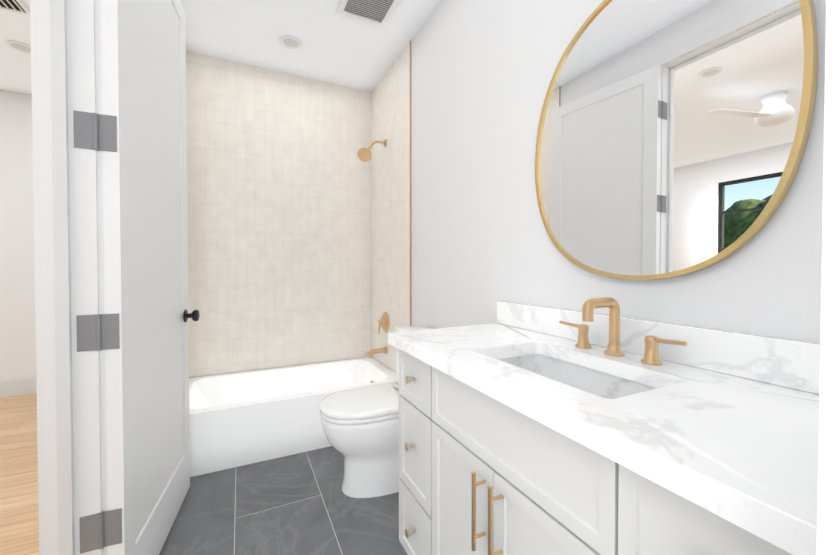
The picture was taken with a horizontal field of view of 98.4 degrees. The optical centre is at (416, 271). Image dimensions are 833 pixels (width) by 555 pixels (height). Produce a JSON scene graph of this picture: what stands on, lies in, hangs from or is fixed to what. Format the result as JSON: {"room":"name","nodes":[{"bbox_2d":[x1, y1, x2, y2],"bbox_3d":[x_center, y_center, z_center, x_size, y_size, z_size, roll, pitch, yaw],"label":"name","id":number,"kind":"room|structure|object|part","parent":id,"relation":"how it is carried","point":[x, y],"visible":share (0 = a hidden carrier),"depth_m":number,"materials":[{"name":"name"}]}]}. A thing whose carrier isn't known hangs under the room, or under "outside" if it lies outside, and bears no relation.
{"room":"bathroom","nodes":[
{"label":"bathroom","id":0,"kind":"room"},
{"bbox_2d":[0,90,35,381],"bbox_3d":[-4.053,-0.236,2.972,3.640,2.670,0.120,0,1,-26],"label":"wall","id":1,"kind":"structure","parent":0,"point":[17,324],"depth_m":3.17,"materials":[{"name":"white paint"}]},
{"bbox_2d":[0,378,36,397],"bbox_3d":[-3.970,1.028,2.958,3.520,0.137,0.015,0,1,-26],"label":"baseboard","id":2,"kind":"structure","parent":1,"relation":"attached to","point":[17,387],"depth_m":3.17,"materials":[{"name":"white paint"}]},
{"bbox_2d":[0,394,38,554],"bbox_3d":[-2.728,1.166,0.291,3.640,0.053,6.140,0,1,-26],"label":"floor","id":3,"kind":"structure","parent":0,"point":[19,520],"depth_m":1.96,"materials":[{"name":"brown wood"}]},
{"bbox_2d":[0,0,441,94],"bbox_3d":[-1.974,-1.583,0.617,5.320,0.100,6.140,0,1,-26],"label":"ceiling","id":4,"kind":"structure","parent":0,"point":[338,49],"depth_m":2.40,"materials":[{"name":"white paint"}]},
{"bbox_2d":[0,0,29,15],"bbox_3d":[-2.246,-1.546,1.832,0.170,0.014,0.700,0,1,-26],"label":"bedroom air vent slot","id":5,"kind":"object","parent":4,"relation":"attached to","point":[17,6],"visible":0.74,"depth_m":2.11,"materials":[{"name":"grey"}]},
{"bbox_2d":[6,41,30,53],"bbox_3d":[-2.742,-1.559,2.502,0.154,0.007,0.154,0,1,-26],"label":"ceiling light","id":6,"kind":"object","parent":4,"relation":"attached to","point":[21,47],"visible":0.69,"depth_m":2.49,"materials":[{"name":"white plastic"}]},
{"bbox_2d":[279,35,302,49],"bbox_3d":[-0.855,-1.558,2.448,0.154,0.007,0.154,0,1,-26],"label":"recessed light","id":7,"kind":"object","parent":4,"relation":"in","point":[290,42],"visible":1,"depth_m":2.45,"materials":[{"name":"white plastic"}]},
{"bbox_2d":[336,0,400,27],"bbox_3d":[-0.277,-1.551,2.085,0.310,0.011,0.310,0,1,-26],"label":"ceiling vent","id":8,"kind":"object","parent":4,"relation":"in","point":[378,13],"visible":1,"depth_m":2.13,"materials":[{"name":"grey"}]},
{"bbox_2d":[189,357,362,377],"bbox_3d":[-1.120,-0.234,2.896,1.560,2.670,0.120,0,1,-26],"label":"wall","id":9,"kind":"structure","parent":0,"point":[268,368],"depth_m":2.82,"materials":[{"name":"beige tile"}]},
{"bbox_2d":[186,51,371,376],"bbox_3d":[-1.038,-0.407,2.861,1.420,2.323,0.010,0,1,-26],"label":"wall tile","id":10,"kind":"structure","parent":9,"relation":"attached to","point":[279,214],"depth_m":2.82,"materials":[{"name":"beige tile"}]},
{"bbox_2d":[234,452,342,554],"bbox_3d":[-0.310,1.151,1.266,1.560,0.051,3.560,0,1,-26],"label":"grout lines","id":11,"kind":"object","parent":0,"point":[278,506],"depth_m":1.71,"materials":[{"name":"white"}]},
{"bbox_2d":[159,446,407,554],"bbox_3d":[-0.127,1.130,1.027,1.438,0.002,2.729,0,1,-26],"label":"tiles","id":12,"kind":"structure","parent":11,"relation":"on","point":[206,516],"depth_m":1.66,"materials":[{"name":"grey tile"}]},
{"bbox_2d":[319,325,437,497],"bbox_3d":[-0.164,0.723,1.932,0.698,0.787,0.404,0,1,-26],"label":"toilet","id":13,"kind":"object","parent":12,"relation":"on","point":[360,426],"visible":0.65,"depth_m":1.78,"materials":[{"name":"white ceramic"}]},
{"bbox_3d":[-0.261,0.703,1.884,0.480,0.021,0.380,0,1,-26],"label":"seat","id":14,"kind":"part","parent":13,"relation":"part of","materials":[{"name":"white plastic"}]},
{"bbox_3d":[-0.261,0.675,1.884,0.481,0.033,0.382,0,1,-26],"label":"lid","id":15,"kind":"part","parent":13,"relation":"part of","materials":[{"name":"white ceramic"}]},
{"bbox_3d":[-0.160,0.915,1.937,0.691,0.402,0.376,0,1,-26],"label":"bowl","id":16,"kind":"part","parent":13,"relation":"part of","materials":[{"name":"white ceramic"}]},
{"bbox_3d":[0.054,0.540,2.036,0.213,0.342,0.390,0,1,-26],"label":"tank","id":17,"kind":"part","parent":13,"relation":"part of","materials":[{"name":"white ceramic"}]},
{"bbox_3d":[0.051,0.350,2.032,0.219,0.036,0.404,0,1,-26],"label":"tank lid","id":18,"kind":"part","parent":13,"relation":"part of","materials":[{"name":"white ceramic"}]},
{"bbox_2d":[388,297,819,554],"bbox_3d":[0.389,0.600,0.977,0.548,1.054,1.172,0,1,-26],"label":"bathroom vanity","id":19,"kind":"object","parent":12,"relation":"on","point":[525,429],"visible":1,"depth_m":0.75,"materials":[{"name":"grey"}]},
{"bbox_3d":[-0.003,0.373,1.261,0.020,0.183,0.258,0,1,-26],"label":"drawer","id":20,"kind":"part","parent":19,"relation":"part of","materials":[{"name":"white paint"}]},
{"bbox_3d":[-0.003,0.628,1.266,0.020,0.313,0.258,0,1,-26],"label":"drawer","id":21,"kind":"part","parent":19,"relation":"part of","materials":[{"name":"white paint"}]},
{"bbox_3d":[0.125,0.756,1.008,0.020,0.560,0.308,0,1,-26],"label":"door","id":22,"kind":"part","parent":19,"relation":"part of","materials":[{"name":"white paint"}]},
{"bbox_3d":[0.261,0.760,0.730,0.020,0.560,0.308,0,1,-26],"label":"door","id":23,"kind":"part","parent":19,"relation":"part of","materials":[{"name":"white paint"}]},
{"bbox_2d":[497,354,656,398],"bbox_3d":[0.390,0.346,0.954,0.320,0.132,0.504,0,1,-26],"label":"sink","id":24,"kind":"object","parent":19,"relation":"in","point":[599,381],"depth_m":1.06,"materials":[{"name":"white ceramic"}]},
{"bbox_2d":[559,297,686,365],"bbox_3d":[0.527,0.156,1.018,0.152,0.166,0.381,0,1,-26],"label":"faucet","id":25,"kind":"object","parent":19,"relation":"on","point":[613,355],"depth_m":1.02,"materials":[{"name":"gold metal"}]},
{"bbox_3d":[0.388,0.386,0.466,0.020,0.183,0.254,0,1,-26],"label":"drawer","id":26,"kind":"part","parent":19,"relation":"part of","materials":[{"name":"white paint"}]},
{"bbox_2d":[189,357,395,476],"bbox_3d":[-0.870,0.934,2.541,1.418,0.345,0.749,0,1,-26],"label":"tub","id":27,"kind":"object","parent":11,"relation":"on","point":[237,419],"visible":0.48,"depth_m":2.21,"materials":[{"name":"white ceramic"}]},
{"bbox_2d":[374,0,825,371],"bbox_3d":[0.418,-0.215,1.668,0.120,2.670,3.680,0,1,-26],"label":"wall","id":28,"kind":"structure","parent":0,"point":[482,73],"depth_m":1.52,"materials":[{"name":"white paint"}]},
{"bbox_2d":[371,41,409,372],"bbox_3d":[-0.220,-0.407,2.817,0.010,2.323,0.810,0,1,-26],"label":"wall tile","id":29,"kind":"structure","parent":28,"relation":"attached to","point":[390,205],"depth_m":2.75,"materials":[{"name":"beige tile"}]},
{"bbox_2d":[357,139,389,357],"bbox_3d":[-0.349,-0.190,2.807,0.234,1.715,0.164,0,1,-26],"label":"shower fixture","id":30,"kind":"object","parent":29,"relation":"attached to","point":[364,154],"visible":1,"depth_m":2.81,"materials":[{"name":"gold metal"}]},
{"bbox_2d":[410,41,410,325],"bbox_3d":[-0.041,-0.229,2.454,0.012,2.666,0.003,0,1,-26],"label":"trim","id":31,"kind":"structure","parent":28,"relation":"attached to","point":[410,183],"depth_m":2.45,"materials":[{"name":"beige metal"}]},
{"bbox_2d":[497,301,819,394],"bbox_3d":[0.626,0.188,1.087,0.020,0.100,1.172,0,1,-26],"label":"backsplash","id":32,"kind":"structure","parent":28,"relation":"attached to","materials":[{"name":"white stone"}]},
{"bbox_2d":[535,0,817,279],"bbox_3d":[0.633,-0.417,1.056,0.026,0.882,0.750,0,1,-26],"label":"mirror","id":33,"kind":"object","parent":28,"relation":"attached to","point":[672,138],"visible":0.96,"depth_m":0.95,"materials":[{"name":"gold glass"}]},
{"bbox_2d":[816,0,832,554],"bbox_3d":[0.712,-0.191,0.182,0.660,2.670,0.512,0,1,-26],"label":"wall","id":34,"kind":"structure","parent":0,"point":[825,501],"depth_m":0.27,"materials":[{"name":"white paint"}]},
{"bbox_3d":[-1.709,-0.227,2.462,0.120,2.670,3.100,0,1,-26],"label":"wall","id":35,"kind":"structure","parent":0,"visible":0},
{"bbox_2d":[50,0,74,554],"bbox_3d":[-1.027,-0.086,1.041,0.031,2.426,0.016,0,1,-26],"label":"door frame","id":36,"kind":"object","parent":35,"relation":"attached to","point":[62,261],"visible":1,"depth_m":1.04,"materials":[{"name":"white paint"}]},
{"bbox_2d":[30,0,107,554],"bbox_3d":[-1.038,-0.135,1.095,0.156,2.522,0.100,0,1,-26],"label":"door frame","id":37,"kind":"structure","parent":35,"relation":"attached to","point":[84,245],"depth_m":1.06,"materials":[{"name":"white paint"}]},
{"bbox_3d":[-1.103,-0.135,1.069,0.018,2.522,0.090,0,1,-26],"label":"bedroom door casing trim","id":38,"kind":"part","parent":37,"relation":"part of","materials":[{"name":"white wood"}]},
{"bbox_3d":[-0.844,-1.336,0.680,0.156,0.108,0.802,0,1,-26],"label":"door frame","id":39,"kind":"structure","parent":0,"visible":0},
{"bbox_2d":[93,0,199,554],"bbox_3d":[-1.038,-0.095,1.465,0.122,2.413,0.789,0,1,-19],"label":"door","id":40,"kind":"structure","parent":39,"relation":"attached to","point":[143,73],"depth_m":1.30,"materials":[{"name":"white paint"}]},
{"bbox_3d":[-0.940,-0.419,1.084,0.056,0.108,0.013,0,1,-20],"label":"door hinge leaf","id":41,"kind":"part","parent":40,"relation":"part of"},
{"bbox_3d":[-0.940,0.182,1.093,0.056,0.108,0.013,0,1,-20],"label":"door hinge leaf","id":42,"kind":"part","parent":40,"relation":"part of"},
{"bbox_3d":[-0.940,0.787,1.103,0.056,0.108,0.013,0,1,-20],"label":"door hinge leaf","id":43,"kind":"part","parent":40,"relation":"part of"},
{"bbox_3d":[-1.119,0.218,1.791,0.060,0.062,0.062,0,1,-20],"label":"door knob","id":44,"kind":"part","parent":40,"relation":"part of","materials":[{"name":"black metal"}]}
]}

